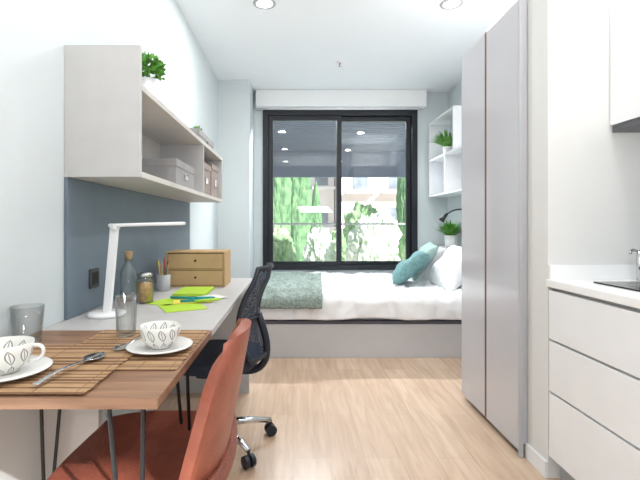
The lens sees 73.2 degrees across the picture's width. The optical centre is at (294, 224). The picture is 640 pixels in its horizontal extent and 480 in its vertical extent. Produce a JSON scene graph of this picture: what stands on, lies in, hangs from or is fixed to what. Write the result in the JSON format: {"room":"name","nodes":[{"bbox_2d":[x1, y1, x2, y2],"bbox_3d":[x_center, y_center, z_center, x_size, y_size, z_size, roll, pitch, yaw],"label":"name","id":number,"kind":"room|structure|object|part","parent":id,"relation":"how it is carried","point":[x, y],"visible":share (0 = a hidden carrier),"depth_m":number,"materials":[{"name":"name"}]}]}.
{"room":"studio apartment","nodes":[
{"label":"studio apartment","id":0,"kind":"room"},
{"bbox_2d":[0,0,217,479],"bbox_3d":[-0.925,-0.250,2.030,0.150,2.700,6.660,0,0,0],"label":"wall","id":1,"kind":"structure","parent":0,"point":[34,34],"depth_m":1.47,"materials":[{"name":"paint"}]},
{"bbox_2d":[64,177,189,319],"bbox_3d":[-0.843,0.086,2.500,0.013,0.524,1.840,0,0,0],"label":"wall panel","id":2,"kind":"object","parent":1,"relation":"attached to","point":[89,207],"visible":0.76,"depth_m":1.93,"materials":[{"name":"blue paint"}]},
{"bbox_2d":[89,268,98,288],"bbox_3d":[-0.830,0.220,1.780,0.011,0.080,0.080,0,0,0],"label":"wall socket","id":3,"kind":"object","parent":2,"relation":"attached to","point":[93,273],"visible":1,"depth_m":1.76,"materials":[{"name":"plastic"}]},
{"bbox_2d":[64,45,221,201],"bbox_3d":[-0.710,-0.419,2.480,0.279,0.485,1.800,0,0,0],"label":"wall shelf","id":4,"kind":"object","parent":1,"relation":"attached to","point":[112,122],"visible":0.91,"depth_m":1.58,"materials":[{"name":"laminate"}]},
{"bbox_3d":[-0.710,-0.419,1.591,0.279,0.485,0.022,0,0,0],"label":"panel","id":5,"kind":"part","parent":4,"relation":"part of","materials":[{"name":"laminate"}]},
{"bbox_3d":[-0.845,-0.350,2.480,0.008,0.303,1.756,0,0,0],"label":"panel","id":6,"kind":"part","parent":4,"relation":"part of","materials":[{"name":"laminate"}]},
{"bbox_2d":[142,51,166,97],"bbox_3d":[-0.613,-0.626,1.802,0.158,0.204,0.172,0,0,0],"label":"potted plant","id":7,"kind":"object","parent":4,"relation":"on","point":[156,66],"visible":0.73,"depth_m":1.77,"materials":[{"name":"green plant"}]},
{"bbox_3d":[-0.615,-0.565,1.800,0.090,0.080,0.090,0,0,0],"label":"plant pot","id":8,"kind":"part","parent":7,"relation":"part of","materials":[{"name":"ceramic"}]},
{"bbox_2d":[142,158,194,189],"bbox_3d":[-0.712,-0.270,2.380,0.227,0.140,0.400,0,0,0],"label":"storage box","id":9,"kind":"object","parent":4,"relation":"on","point":[174,170],"visible":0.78,"depth_m":2.18,"materials":[{"name":"cardboard"}]},
{"bbox_3d":[-0.713,-0.320,2.380,0.225,0.040,0.400,0,0,0],"label":"box lid","id":10,"kind":"part","parent":9,"relation":"part of","materials":[{"name":"cardboard"}]},
{"bbox_2d":[190,128,213,148],"bbox_3d":[-0.709,-0.567,2.940,0.222,0.085,0.480,0,0,0],"label":"storage box","id":11,"kind":"object","parent":4,"relation":"on","point":[197,131],"visible":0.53,"depth_m":2.83,"materials":[{"name":"cardboard"}]},
{"bbox_2d":[204,162,210,194],"bbox_3d":[-0.707,-0.304,2.880,0.237,0.210,0.280,0,0,0],"label":"storage box","id":12,"kind":"object","parent":4,"relation":"on","point":[207,169],"visible":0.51,"depth_m":2.89,"materials":[{"name":"cardboard"}]},
{"bbox_3d":[-0.708,-0.390,2.880,0.235,0.040,0.280,0,0,0],"label":"box lid","id":13,"kind":"part","parent":12,"relation":"part of","materials":[{"name":"cardboard"}]},
{"bbox_2d":[206,163,218,197],"bbox_3d":[-0.707,-0.320,3.195,0.237,0.240,0.270,0,0,0],"label":"storage box","id":14,"kind":"object","parent":4,"relation":"on","point":[214,172],"visible":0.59,"depth_m":3.13,"materials":[{"name":"cardboard"}]},
{"bbox_3d":[-0.708,-0.419,3.195,0.235,0.040,0.270,0,0,0],"label":"box lid","id":15,"kind":"part","parent":14,"relation":"part of","materials":[{"name":"cardboard"}]},
{"bbox_3d":[-0.710,-0.350,3.369,0.279,0.303,0.022,0,0,0],"label":"panel","id":16,"kind":"part","parent":4,"relation":"part of","materials":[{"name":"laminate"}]},
{"bbox_2d":[218,80,253,315],"bbox_3d":[-0.675,-0.250,4.975,0.350,2.700,0.470,0,0,0],"label":"wall column","id":17,"kind":"structure","parent":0,"point":[235,97],"depth_m":4.74,"materials":[{"name":"paint"}]},
{"bbox_2d":[176,0,517,92],"bbox_3d":[0.500,-1.660,2.030,3.000,0.120,6.660,0,0,0],"label":"ceiling","id":18,"kind":"structure","parent":0,"point":[292,44],"depth_m":3.71,"materials":[{"name":"paint"}]},
{"bbox_2d":[253,0,275,9],"bbox_3d":[-0.220,-1.595,3.100,0.164,0.010,0.164,0,0,0],"label":"recessed light","id":19,"kind":"object","parent":18,"relation":"in","point":[260,4],"visible":1,"depth_m":3.11,"materials":[{"name":"grey plastic"}]},
{"bbox_2d":[256,0,271,6],"bbox_3d":[-0.220,-1.597,3.100,0.116,0.001,0.116,0,0,0],"label":"diffuser","id":20,"kind":"object","parent":19,"relation":"attached to","point":[263,3],"depth_m":3.10,"materials":[{"name":"white plastic"}]},
{"bbox_2d":[440,0,463,9],"bbox_3d":[1.130,-1.595,3.100,0.164,0.010,0.164,0,0,0],"label":"recessed light","id":21,"kind":"object","parent":18,"relation":"in","point":[445,4],"visible":1,"depth_m":3.11,"materials":[{"name":"grey plastic"}]},
{"bbox_2d":[443,0,459,6],"bbox_3d":[1.130,-1.597,3.100,0.116,0.001,0.116,0,0,0],"label":"diffuser","id":22,"kind":"object","parent":21,"relation":"attached to","point":[452,3],"depth_m":3.10,"materials":[{"name":"white plastic"}]},
{"bbox_2d":[254,93,447,311],"bbox_3d":[0.675,-0.250,5.285,2.350,2.700,0.150,0,0,0],"label":"wall","id":23,"kind":"structure","parent":0,"point":[430,209],"depth_m":5.21,"materials":[{"name":"paint"}]},
{"bbox_2d":[273,121,404,176],"bbox_3d":[0.500,-1.320,7.225,6.000,0.640,3.650,0,0,0],"label":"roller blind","id":24,"kind":"object","parent":23,"relation":"attached to","point":[300,148],"visible":0.28,"depth_m":8.66,"materials":[{"name":"grey fabric"}]},
{"bbox_2d":[263,110,417,269],"bbox_3d":[0.545,-0.427,5.235,1.866,1.941,0.130,0,0,0],"label":"window","id":25,"kind":"structure","parent":23,"relation":"in","point":[410,117],"depth_m":5.20,"materials":[{"name":"black metal"}]},
{"bbox_3d":[0.122,-0.417,5.215,0.883,1.805,0.040,0,0,0],"label":"sash","id":26,"kind":"part","parent":25,"relation":"part of","materials":[{"name":"clear glass"}]},
{"bbox_3d":[0.533,-0.400,5.183,0.024,0.200,0.025,0,0,0],"label":"handle","id":27,"kind":"part","parent":25,"relation":"part of","materials":[{"name":"black metal"}]},
{"bbox_3d":[0.957,-0.417,5.260,0.907,1.805,0.040,0,0,0],"label":"sash","id":28,"kind":"part","parent":25,"relation":"part of","materials":[{"name":"clear glass"}]},
{"bbox_2d":[256,90,426,109],"bbox_3d":[0.545,-1.489,5.130,2.020,0.217,0.120,0,0,0],"label":"roller blind","id":29,"kind":"object","parent":23,"relation":"attached to","point":[265,99],"visible":1,"depth_m":5.07,"materials":[{"name":"white fabric"}]},
{"bbox_2d":[154,322,560,479],"bbox_3d":[0.500,1.160,2.030,3.000,0.120,6.660,0,0,0],"label":"floor","id":30,"kind":"structure","parent":0,"point":[333,418],"depth_m":2.37,"materials":[{"name":"brown wood"}]},
{"bbox_2d":[0,330,211,479],"bbox_3d":[-0.561,0.723,1.149,0.569,0.746,0.562,0,0,0],"label":"dining table","id":31,"kind":"object","parent":30,"relation":"on","point":[143,390],"visible":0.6,"depth_m":0.93,"materials":[{"name":"brown wood"}]},
{"bbox_2d":[9,303,44,342],"bbox_3d":[-0.800,0.295,1.285,0.090,0.108,0.090,0,0,0],"label":"drinking glass","id":32,"kind":"object","parent":31,"relation":"on","point":[43,306],"visible":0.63,"depth_m":1.29,"materials":[{"name":"clear glass"}]},
{"bbox_3d":[-0.780,0.735,1.380,0.120,0.723,0.090,0,0,0],"label":"leg","id":33,"kind":"part","parent":31,"relation":"part of","materials":[{"name":"black metal"}]},
{"bbox_2d":[0,344,134,393],"bbox_3d":[-0.630,0.344,1.056,0.404,0.003,0.357,0,0,0],"label":"placemat","id":34,"kind":"object","parent":31,"relation":"on","point":[79,378],"visible":0.65,"depth_m":1.01,"materials":[{"name":"brown wood"}]},
{"bbox_2d":[0,355,52,381],"bbox_3d":[-0.665,0.335,0.985,0.194,0.016,0.194,0,0,0],"label":"saucer","id":35,"kind":"object","parent":34,"relation":"on","point":[29,368],"visible":0.68,"depth_m":0.99,"materials":[{"name":"white ceramic"}]},
{"bbox_2d":[0,336,45,375],"bbox_3d":[-0.664,0.302,0.985,0.121,0.068,0.119,0,0,29],"label":"cup","id":36,"kind":"object","parent":35,"relation":"on","point":[15,351],"visible":1,"depth_m":0.97,"materials":[{"name":"ceramic"}]},
{"bbox_3d":[-0.601,0.297,1.002,0.035,0.044,0.009,0,0,-15],"label":"handle","id":37,"kind":"part","parent":36,"relation":"part of","materials":[{"name":"white ceramic"}]},
{"bbox_2d":[32,352,105,384],"bbox_3d":[-0.525,0.334,1.015,0.048,0.014,0.234,0,0,10],"label":"spoon","id":38,"kind":"object","parent":34,"relation":"on","point":[93,356],"visible":1,"depth_m":1.03,"materials":[{"name":"metal"}]},
{"bbox_2d":[113,335,140,349],"bbox_3d":[-0.465,0.337,1.260,0.042,0.014,0.205,0,0,11],"label":"spoon","id":39,"kind":"object","parent":34,"relation":"on","point":[122,346],"visible":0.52,"depth_m":1.20,"materials":[{"name":"metal"}]},
{"bbox_3d":[-0.360,0.735,0.930,0.120,0.723,0.090,0,0,0],"label":"leg","id":40,"kind":"part","parent":31,"relation":"part of","materials":[{"name":"black metal"}]},
{"bbox_2d":[78,330,208,370],"bbox_3d":[-0.458,0.348,1.228,0.349,0.003,0.395,0,0,0],"label":"placemat","id":41,"kind":"object","parent":31,"relation":"on","point":[168,361],"visible":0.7,"depth_m":1.16,"materials":[{"name":"brown wood"}]},
{"bbox_2d":[114,295,137,336],"bbox_3d":[-0.530,0.283,1.350,0.068,0.125,0.068,0,0,0],"label":"drinking glass","id":42,"kind":"object","parent":41,"relation":"on","point":[136,295],"visible":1,"depth_m":1.34,"materials":[{"name":"clear glass"}]},
{"bbox_2d":[125,336,192,354],"bbox_3d":[-0.375,0.338,1.195,0.180,0.016,0.180,0,0,0],"label":"saucer","id":43,"kind":"object","parent":41,"relation":"on","point":[137,347],"visible":0.73,"depth_m":1.18,"materials":[{"name":"white ceramic"}]},
{"bbox_2d":[139,320,180,349],"bbox_3d":[-0.375,0.308,1.196,0.111,0.062,0.111,0,0,-15],"label":"cup","id":44,"kind":"object","parent":43,"relation":"on","point":[158,335],"visible":1,"depth_m":1.16,"materials":[{"name":"ceramic"}]},
{"bbox_3d":[-0.360,0.735,1.380,0.120,0.723,0.090,0,0,0],"label":"leg","id":45,"kind":"part","parent":31,"relation":"part of","materials":[{"name":"black metal"}]},
{"bbox_2d":[43,278,252,479],"bbox_3d":[-0.561,0.725,2.135,0.569,0.750,1.400,0,0,0],"label":"desk","id":46,"kind":"object","parent":30,"relation":"on","point":[76,425],"visible":0.23,"depth_m":1.61,"materials":[{"name":"laminate"}]},
{"bbox_3d":[-0.753,0.737,1.458,0.186,0.727,0.025,0,0,0],"label":"panel","id":47,"kind":"part","parent":46,"relation":"part of","materials":[{"name":"laminate"}]},
{"bbox_2d":[120,251,136,301],"bbox_3d":[-0.770,0.235,1.990,0.076,0.228,0.076,0,0,0],"label":"glass bottle","id":48,"kind":"object","parent":46,"relation":"on","point":[128,254],"visible":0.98,"depth_m":1.98,"materials":[{"name":"clear glass"}]},
{"bbox_2d":[87,222,185,318],"bbox_3d":[-0.610,0.169,1.660,0.370,0.362,0.140,0,0,0],"label":"desk lamp","id":49,"kind":"object","parent":46,"relation":"on","point":[107,312],"visible":0.99,"depth_m":1.65,"materials":[{"name":"white plastic"}]},
{"bbox_3d":[-0.710,0.171,1.660,0.060,0.336,0.018,0,0,0],"label":"lamp stem","id":50,"kind":"part","parent":49,"relation":"part of","materials":[{"name":"white plastic"}]},
{"bbox_2d":[136,272,152,303],"bbox_3d":[-0.675,0.280,1.930,0.076,0.139,0.076,0,0,0],"label":"storage jar","id":51,"kind":"object","parent":46,"relation":"on","point":[144,292],"visible":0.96,"depth_m":1.91,"materials":[{"name":"clear glass"}]},
{"bbox_3d":[-0.675,0.221,1.930,0.068,0.020,0.068,0,0,0],"label":"lid","id":52,"kind":"part","parent":51,"relation":"part of","materials":[{"name":"metal"}]},
{"bbox_2d":[144,298,172,305],"bbox_3d":[-0.580,0.349,1.950,0.130,0.002,0.150,0,0,23],"label":"paper sheet","id":53,"kind":"object","parent":46,"relation":"on","point":[167,301],"visible":0.79,"depth_m":1.93,"materials":[{"name":"green paper"}]},
{"bbox_2d":[156,274,170,290],"bbox_3d":[-0.705,0.307,2.300,0.076,0.085,0.076,0,0,0],"label":"pencil holder","id":54,"kind":"object","parent":46,"relation":"on","point":[162,281],"visible":0.97,"depth_m":2.27,"materials":[{"name":"white ceramic"}]},
{"bbox_2d":[157,303,207,312],"bbox_3d":[-0.480,0.349,1.830,0.170,0.002,0.180,0,0,-29],"label":"paper sheet","id":55,"kind":"object","parent":46,"relation":"on","point":[192,306],"visible":0.86,"depth_m":1.81,"materials":[{"name":"green paper"}]},
{"bbox_2d":[195,298,220,302],"bbox_3d":[-0.390,0.337,1.930,0.120,0.011,0.012,0,0,-29],"label":"marker pen","id":56,"kind":"object","parent":55,"relation":"on","point":[211,299],"visible":1,"depth_m":1.92,"materials":[{"name":"plastic"}]},
{"bbox_2d":[173,299,211,303],"bbox_3d":[-0.470,0.347,1.970,0.170,0.002,0.130,0,0,-17],"label":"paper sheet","id":57,"kind":"object","parent":46,"relation":"on","point":[175,301],"visible":0.57,"depth_m":1.92,"materials":[{"name":"yellow paper"}]},
{"bbox_2d":[170,296,194,298],"bbox_3d":[-0.520,0.337,1.990,0.120,0.011,0.012,0,0,11],"label":"marker pen","id":58,"kind":"object","parent":57,"relation":"on","point":[171,297],"visible":0.9,"depth_m":1.99,"materials":[{"name":"teal plastic"}]},
{"bbox_2d":[180,299,198,302],"bbox_3d":[-0.450,0.337,1.920,0.120,0.011,0.012,0,0,-17],"label":"marker pen","id":59,"kind":"object","parent":57,"relation":"on","point":[187,300],"visible":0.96,"depth_m":1.91,"materials":[{"name":"teal plastic"}]},
{"bbox_2d":[195,296,214,298],"bbox_3d":[-0.430,0.337,1.990,0.120,0.011,0.012,0,0,-6],"label":"marker pen","id":60,"kind":"object","parent":57,"relation":"on","point":[203,297],"visible":0.73,"depth_m":1.99,"materials":[{"name":"teal plastic"}]},
{"bbox_2d":[172,287,213,295],"bbox_3d":[-0.520,0.342,2.220,0.160,0.014,0.240,0,0,0],"label":"book","id":61,"kind":"object","parent":46,"relation":"on","point":[185,291],"visible":0.82,"depth_m":2.17,"materials":[{"name":"paper"}]},
{"bbox_2d":[166,249,230,286],"bbox_3d":[-0.560,0.249,2.526,0.330,0.200,0.229,0,0,0],"label":"drawer organizer","id":62,"kind":"object","parent":46,"relation":"on","point":[187,267],"visible":0.87,"depth_m":2.42,"materials":[{"name":"wood"}]},
{"bbox_3d":[-0.560,0.204,2.518,0.308,0.083,0.204,0,0,0],"label":"drawer","id":63,"kind":"part","parent":62,"relation":"part of","materials":[{"name":"wood"}]},
{"bbox_3d":[-0.560,0.298,2.518,0.308,0.083,0.204,0,0,0],"label":"drawer","id":64,"kind":"part","parent":62,"relation":"part of","materials":[{"name":"wood"}]},
{"bbox_3d":[-0.573,0.737,2.820,0.546,0.727,0.026,0,0,0],"label":"panel","id":65,"kind":"part","parent":46,"relation":"part of","materials":[{"name":"laminate"}]},
{"bbox_2d":[196,294,225,297],"bbox_3d":[-0.400,0.345,2.060,0.110,0.002,0.110,0,0,-40],"label":"paper sheet","id":66,"kind":"object","parent":46,"relation":"on","point":[214,295],"visible":0.57,"depth_m":2.07,"materials":[{"name":"white paper"}]},
{"bbox_2d":[47,318,250,479],"bbox_3d":[-0.391,0.688,1.220,0.532,0.821,0.520,0,0,0],"label":"dining chair","id":67,"kind":"object","parent":30,"relation":"on","point":[207,451],"visible":0.98,"depth_m":1.16,"materials":[{"name":"plastic"}]},
{"bbox_3d":[-0.412,0.661,1.220,0.482,0.094,0.520,0,0,0],"label":"seat","id":68,"kind":"part","parent":67,"relation":"part of","materials":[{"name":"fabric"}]},
{"bbox_3d":[-0.206,0.468,1.220,0.162,0.381,0.483,0,0,0],"label":"backrest","id":69,"kind":"part","parent":67,"relation":"part of","materials":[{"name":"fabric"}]},
{"bbox_2d":[183,262,276,469],"bbox_3d":[-0.390,0.646,2.169,0.573,0.906,0.576,0,0,9],"label":"office chair","id":70,"kind":"object","parent":30,"relation":"on","point":[201,366],"visible":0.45,"depth_m":2.07,"materials":[{"name":"black fabric"}]},
{"bbox_3d":[-0.408,0.675,2.164,0.446,0.085,0.456,0,0,9],"label":"seat","id":71,"kind":"part","parent":70,"relation":"part of","materials":[{"name":"black fabric"}]},
{"bbox_3d":[-0.284,1.004,2.041,0.040,0.061,0.239,0,0,-39],"label":"arm","id":72,"kind":"part","parent":70,"relation":"part of","materials":[{"name":"silver metal"}]},
{"bbox_3d":[-0.238,1.004,2.215,0.239,0.061,0.040,0,0,-21],"label":"arm","id":73,"kind":"part","parent":70,"relation":"part of","materials":[{"name":"silver metal"}]},
{"bbox_3d":[-0.174,0.417,2.127,0.134,0.449,0.394,0,0,9],"label":"backrest frame","id":74,"kind":"part","parent":70,"relation":"part of","materials":[{"name":"plastic"}]},
{"bbox_3d":[-0.178,0.417,2.128,0.111,0.425,0.370,0,0,9],"label":"backrest","id":75,"kind":"part","parent":70,"relation":"part of","materials":[{"name":"fabric"}]},
{"bbox_2d":[258,318,461,357],"bbox_3d":[0.672,0.880,4.368,1.955,0.440,1.624,0,0,0],"label":"bed","id":76,"kind":"object","parent":30,"relation":"on","point":[356,337],"visible":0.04,"depth_m":3.56,"materials":[{"name":"laminate"}]},
{"bbox_2d":[255,271,461,319],"bbox_3d":[0.652,0.662,4.340,1.955,0.244,1.661,0,0,0],"label":"duvet","id":77,"kind":"object","parent":76,"relation":"on","point":[357,295],"visible":0.51,"depth_m":3.54,"materials":[{"name":"white fabric"}]},
{"bbox_2d":[259,271,322,308],"bbox_3d":[-0.012,0.594,4.156,0.613,0.174,1.366,0,0,0],"label":"throw blanket","id":78,"kind":"object","parent":77,"relation":"on","point":[288,290],"visible":0.89,"depth_m":3.57,"materials":[{"name":"green fabric"}]},
{"bbox_2d":[392,251,429,284],"bbox_3d":[1.137,0.421,4.216,0.346,0.344,0.483,0,0,18],"label":"cushion","id":79,"kind":"object","parent":77,"relation":"on","point":[404,270],"visible":0.99,"depth_m":4.04,"materials":[{"name":"teal fabric"}]},
{"bbox_2d":[412,242,438,280],"bbox_3d":[1.353,0.378,4.559,0.271,0.396,0.421,0,0,9],"label":"cushion","id":80,"kind":"object","parent":77,"relation":"on","point":[430,248],"visible":0.49,"depth_m":4.39,"materials":[{"name":"teal fabric"}]},
{"bbox_2d":[420,247,446,276],"bbox_3d":[1.507,0.418,4.859,0.296,0.358,0.470,0,0,-3],"label":"pillow","id":81,"kind":"object","parent":77,"relation":"on","point":[441,251],"visible":0.26,"depth_m":4.65,"materials":[{"name":"white fabric"}]},
{"bbox_2d":[429,245,461,291],"bbox_3d":[1.483,0.404,4.050,0.326,0.409,0.567,0,0,1],"label":"pillow","id":82,"kind":"object","parent":77,"relation":"on","point":[446,273],"visible":0.73,"depth_m":3.89,"materials":[{"name":"white fabric"}]},
{"bbox_3d":[0.672,0.808,4.368,1.955,0.026,1.624,0,0,0],"label":"frame","id":83,"kind":"part","parent":76,"relation":"part of","materials":[{"name":"wood"}]},
{"bbox_3d":[0.682,0.727,4.370,1.915,0.134,1.580,0,0,0],"label":"mattress","id":84,"kind":"part","parent":76,"relation":"part of","materials":[{"name":"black fabric"}]},
{"bbox_2d":[462,0,527,457],"bbox_3d":[1.448,0.015,2.386,0.783,2.170,0.708,0,0,0],"label":"wardrobe","id":85,"kind":"object","parent":30,"relation":"on","point":[495,68],"visible":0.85,"depth_m":2.27,"materials":[{"name":"white laminate"}]},
{"bbox_3d":[1.070,0.000,2.568,0.020,2.140,0.340,0,0,0],"label":"door","id":86,"kind":"part","parent":85,"relation":"part of","materials":[{"name":"grey paint"}]},
{"bbox_3d":[1.070,0.000,2.214,0.020,2.140,0.340,0,0,0],"label":"door","id":87,"kind":"part","parent":85,"relation":"part of","materials":[{"name":"grey paint"}]},
{"bbox_2d":[549,288,639,479],"bbox_3d":[1.450,0.685,1.567,0.700,0.830,0.598,0,0,0],"label":"base cabinet","id":88,"kind":"object","parent":30,"relation":"on","point":[594,352],"visible":0.95,"depth_m":1.58,"materials":[{"name":"grey plastic"}]},
{"bbox_3d":[1.110,0.387,1.567,0.020,0.209,0.594,0,0,0],"label":"drawer","id":89,"kind":"part","parent":88,"relation":"part of","materials":[{"name":"white paint"}]},
{"bbox_3d":[1.110,0.608,1.567,0.020,0.216,0.594,0,0,0],"label":"drawer","id":90,"kind":"part","parent":88,"relation":"part of","materials":[{"name":"white paint"}]},
{"bbox_3d":[1.110,0.863,1.567,0.020,0.275,0.594,0,0,0],"label":"drawer","id":91,"kind":"part","parent":88,"relation":"part of","materials":[{"name":"white paint"}]},
{"bbox_3d":[1.756,0.672,4.380,0.182,0.855,1.620,0,0,0],"label":"ledge","id":92,"kind":"object","parent":30,"relation":"on","visible":0},
{"bbox_2d":[432,220,461,246],"bbox_3d":[1.673,0.090,4.795,0.319,0.308,0.476,0,0,0],"label":"potted plant","id":93,"kind":"object","parent":92,"relation":"on","point":[450,230],"visible":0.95,"depth_m":4.74,"materials":[{"name":"green plant"}]},
{"bbox_3d":[1.735,0.179,4.800,0.140,0.130,0.140,0,0,0],"label":"plant pot","id":94,"kind":"part","parent":93,"relation":"part of","materials":[{"name":"ceramic"}]},
{"bbox_3d":[1.450,0.685,0.965,0.700,0.830,0.600,0,0,0],"label":"base cabinet","id":95,"kind":"object","parent":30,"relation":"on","visible":0},
{"bbox_2d":[546,279,639,308],"bbox_3d":[1.468,0.250,1.264,0.756,0.032,1.208,0,0,0],"label":"countertop","id":96,"kind":"structure","parent":95,"relation":"on","point":[587,287],"depth_m":1.60,"materials":[{"name":"white stone"}]},
{"bbox_2d":[594,281,639,291],"bbox_3d":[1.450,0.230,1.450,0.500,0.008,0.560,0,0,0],"label":"sink","id":97,"kind":"object","parent":96,"relation":"in","point":[629,285],"visible":1,"depth_m":1.64,"materials":[{"name":"silver metal"}]},
{"bbox_2d":[628,248,639,280],"bbox_3d":[1.420,0.166,1.798,0.072,0.135,0.020,0,0,-16],"label":"tap","id":98,"kind":"object","parent":96,"relation":"on","point":[633,249],"visible":1,"depth_m":1.80,"materials":[{"name":"metal"}]},
{"bbox_3d":[1.417,0.111,1.797,0.067,0.025,0.016,0,0,-20],"label":"tap spout","id":99,"kind":"part","parent":98,"relation":"part of","materials":[{"name":"metal"}]},
{"bbox_2d":[448,81,461,246],"bbox_3d":[1.925,-0.250,2.030,0.150,2.700,6.660,0,0,0],"label":"wall","id":100,"kind":"structure","parent":0,"point":[455,95],"depth_m":4.93,"materials":[{"name":"paint"}]},
{"bbox_2d":[429,105,461,196],"bbox_3d":[1.724,-0.770,4.575,0.248,0.880,1.150,0,0,0],"label":"wall shelf","id":101,"kind":"object","parent":100,"relation":"attached to","point":[445,170],"visible":0.63,"depth_m":4.60,"materials":[{"name":"white paint"}]},
{"bbox_2d":[427,129,451,153],"bbox_3d":[1.634,-0.907,4.735,0.358,0.274,0.472,0,0,0],"label":"potted plant","id":102,"kind":"object","parent":101,"relation":"on","point":[445,141],"visible":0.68,"depth_m":4.69,"materials":[{"name":"green plant"}]},
{"bbox_3d":[1.680,-0.816,4.740,0.100,0.090,0.100,0,0,0],"label":"plant pot","id":103,"kind":"part","parent":102,"relation":"part of","materials":[{"name":"ceramic"}]},
{"bbox_2d":[439,209,461,222],"bbox_3d":[1.626,-0.070,4.200,0.443,0.180,0.070,0,0,0],"label":"reading lamp","id":104,"kind":"object","parent":100,"relation":"attached to","point":[442,219],"visible":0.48,"depth_m":4.19,"materials":[{"name":"black metal"}]},
{"bbox_2d":[528,0,639,477],"bbox_3d":[1.475,-0.250,1.950,0.750,2.700,0.160,0,0,0],"label":"wall partition","id":105,"kind":"structure","parent":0,"point":[584,175],"depth_m":1.87,"materials":[{"name":"paint"}]},
{"bbox_2d":[525,443,547,477],"bbox_3d":[1.094,1.065,1.950,0.012,0.070,0.160,0,0,0],"label":"baseboard","id":106,"kind":"structure","parent":105,"relation":"attached to","point":[531,454],"depth_m":1.94,"materials":[{"name":"white paint"}]},
{"bbox_2d":[548,265,635,278],"bbox_3d":[1.473,0.203,1.860,0.746,0.062,0.016,0,0,0],"label":"trim","id":107,"kind":"structure","parent":105,"relation":"attached to","point":[554,271],"depth_m":1.85,"materials":[{"name":"white"}]},
{"bbox_2d":[610,0,639,131],"bbox_3d":[1.601,-0.995,1.418,0.470,1.190,0.896,0,0,0],"label":"upper cabinet","id":108,"kind":"object","parent":105,"relation":"attached to","point":[624,14],"visible":1,"depth_m":1.78,"materials":[{"name":"white paint"}]},
{"bbox_2d":[612,118,639,131],"bbox_3d":[1.599,-0.414,1.420,0.454,0.028,0.880,0,0,0],"label":"extractor hood","id":109,"kind":"object","parent":108,"relation":"attached to","point":[623,124],"depth_m":1.80,"materials":[{"name":"grey metal"}]},
{"label":"outside","id":110,"kind":"structure","parent":0,"visible":0},
{"bbox_3d":[1.000,1.650,32.700,18.000,0.100,54.600,0,0,0],"label":"trim","id":111,"kind":"structure","parent":110,"visible":0},
{"bbox_2d":[273,177,291,235],"bbox_3d":[-0.604,-1.590,15.507,1.013,6.420,0.717,0,0,-4],"label":"cypress tree","id":112,"kind":"object","parent":111,"relation":"on","point":[282,186],"visible":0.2,"depth_m":15.22,"materials":[{"name":"green plant"}]},
{"bbox_2d":[273,225,296,260],"bbox_3d":[-0.444,0.842,11.484,1.052,1.725,1.040,0,0,0],"label":"bush","id":113,"kind":"object","parent":111,"relation":"on","point":[283,248],"visible":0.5,"depth_m":11.21,"materials":[{"name":"green plant"}]},
{"bbox_2d":[290,177,312,260],"bbox_3d":[0.137,-1.781,16.616,1.091,6.802,0.751,0,0,0],"label":"cypress tree","id":114,"kind":"object","parent":111,"relation":"on","point":[301,202],"visible":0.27,"depth_m":16.33,"materials":[{"name":"green plant"}]},
{"bbox_2d":[310,181,321,231],"bbox_3d":[0.846,-0.089,17.512,0.643,3.417,0.705,0,0,31],"label":"cypress tree","id":115,"kind":"object","parent":111,"relation":"on","point":[316,214],"visible":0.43,"depth_m":17.30,"materials":[{"name":"green plant"}]},
{"bbox_2d":[302,227,335,260],"bbox_3d":[0.722,0.866,12.609,1.007,1.632,1.024,0,0,39],"label":"bush","id":116,"kind":"object","parent":111,"relation":"on","point":[310,252],"visible":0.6,"depth_m":12.31,"materials":[{"name":"green plant"}]},
{"bbox_2d":[310,177,334,232],"bbox_3d":[-0.800,-2.900,27.250,6.400,9.000,3.500,0,0,0],"label":"building","id":117,"kind":"structure","parent":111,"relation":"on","point":[325,185],"depth_m":26.00,"materials":[{"name":"paint"}]},
{"bbox_2d":[329,228,346,260],"bbox_3d":[1.353,0.888,14.207,0.976,1.607,1.008,0,0,38],"label":"bush","id":118,"kind":"object","parent":111,"relation":"on","point":[333,233],"visible":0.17,"depth_m":13.86,"materials":[{"name":"green plant"}]},
{"bbox_2d":[273,223,404,260],"bbox_3d":[0.500,0.781,8.600,6.021,1.638,0.036,0,0,0],"label":"balcony railing","id":119,"kind":"object","parent":111,"relation":"on","point":[319,224],"visible":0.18,"depth_m":8.59,"materials":[{"name":"grey metal"}]},
{"bbox_2d":[343,201,377,241],"bbox_3d":[3.005,0.401,18.994,2.134,2.901,1.850,0,0,0],"label":"tree","id":120,"kind":"object","parent":111,"relation":"on","point":[353,215],"visible":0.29,"depth_m":18.62,"materials":[{"name":"green plant"}]},
{"bbox_2d":[334,177,396,229],"bbox_3d":[6.225,-2.900,25.250,7.550,9.000,3.500,0,0,0],"label":"building","id":121,"kind":"structure","parent":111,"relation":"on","point":[380,192],"depth_m":24.00,"materials":[{"name":"paint"}]},
{"bbox_2d":[345,213,388,260],"bbox_3d":[1.945,0.721,11.613,1.132,2.094,1.145,0,0,18],"label":"bush","id":122,"kind":"object","parent":111,"relation":"on","point":[364,242],"visible":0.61,"depth_m":11.24,"materials":[{"name":"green plant"}]},
{"bbox_2d":[376,209,402,260],"bbox_3d":[2.756,0.612,13.625,1.285,2.224,1.112,0,0,0],"label":"bush","id":123,"kind":"object","parent":111,"relation":"on","point":[385,217],"visible":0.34,"depth_m":13.25,"materials":[{"name":"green plant"}]},
{"bbox_2d":[396,177,404,234],"bbox_3d":[4.423,-1.586,17.487,0.582,6.411,0.790,0,0,0],"label":"cypress tree","id":124,"kind":"object","parent":111,"relation":"on","point":[400,195],"visible":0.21,"depth_m":17.29,"materials":[{"name":"green plant"}]},
{"bbox_2d":[398,234,404,260],"bbox_3d":[3.317,0.822,11.813,0.928,1.761,1.032,0,0,0],"label":"bush","id":125,"kind":"object","parent":111,"relation":"on","point":[401,246],"visible":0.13,"depth_m":11.74,"materials":[{"name":"green plant"}]}
]}

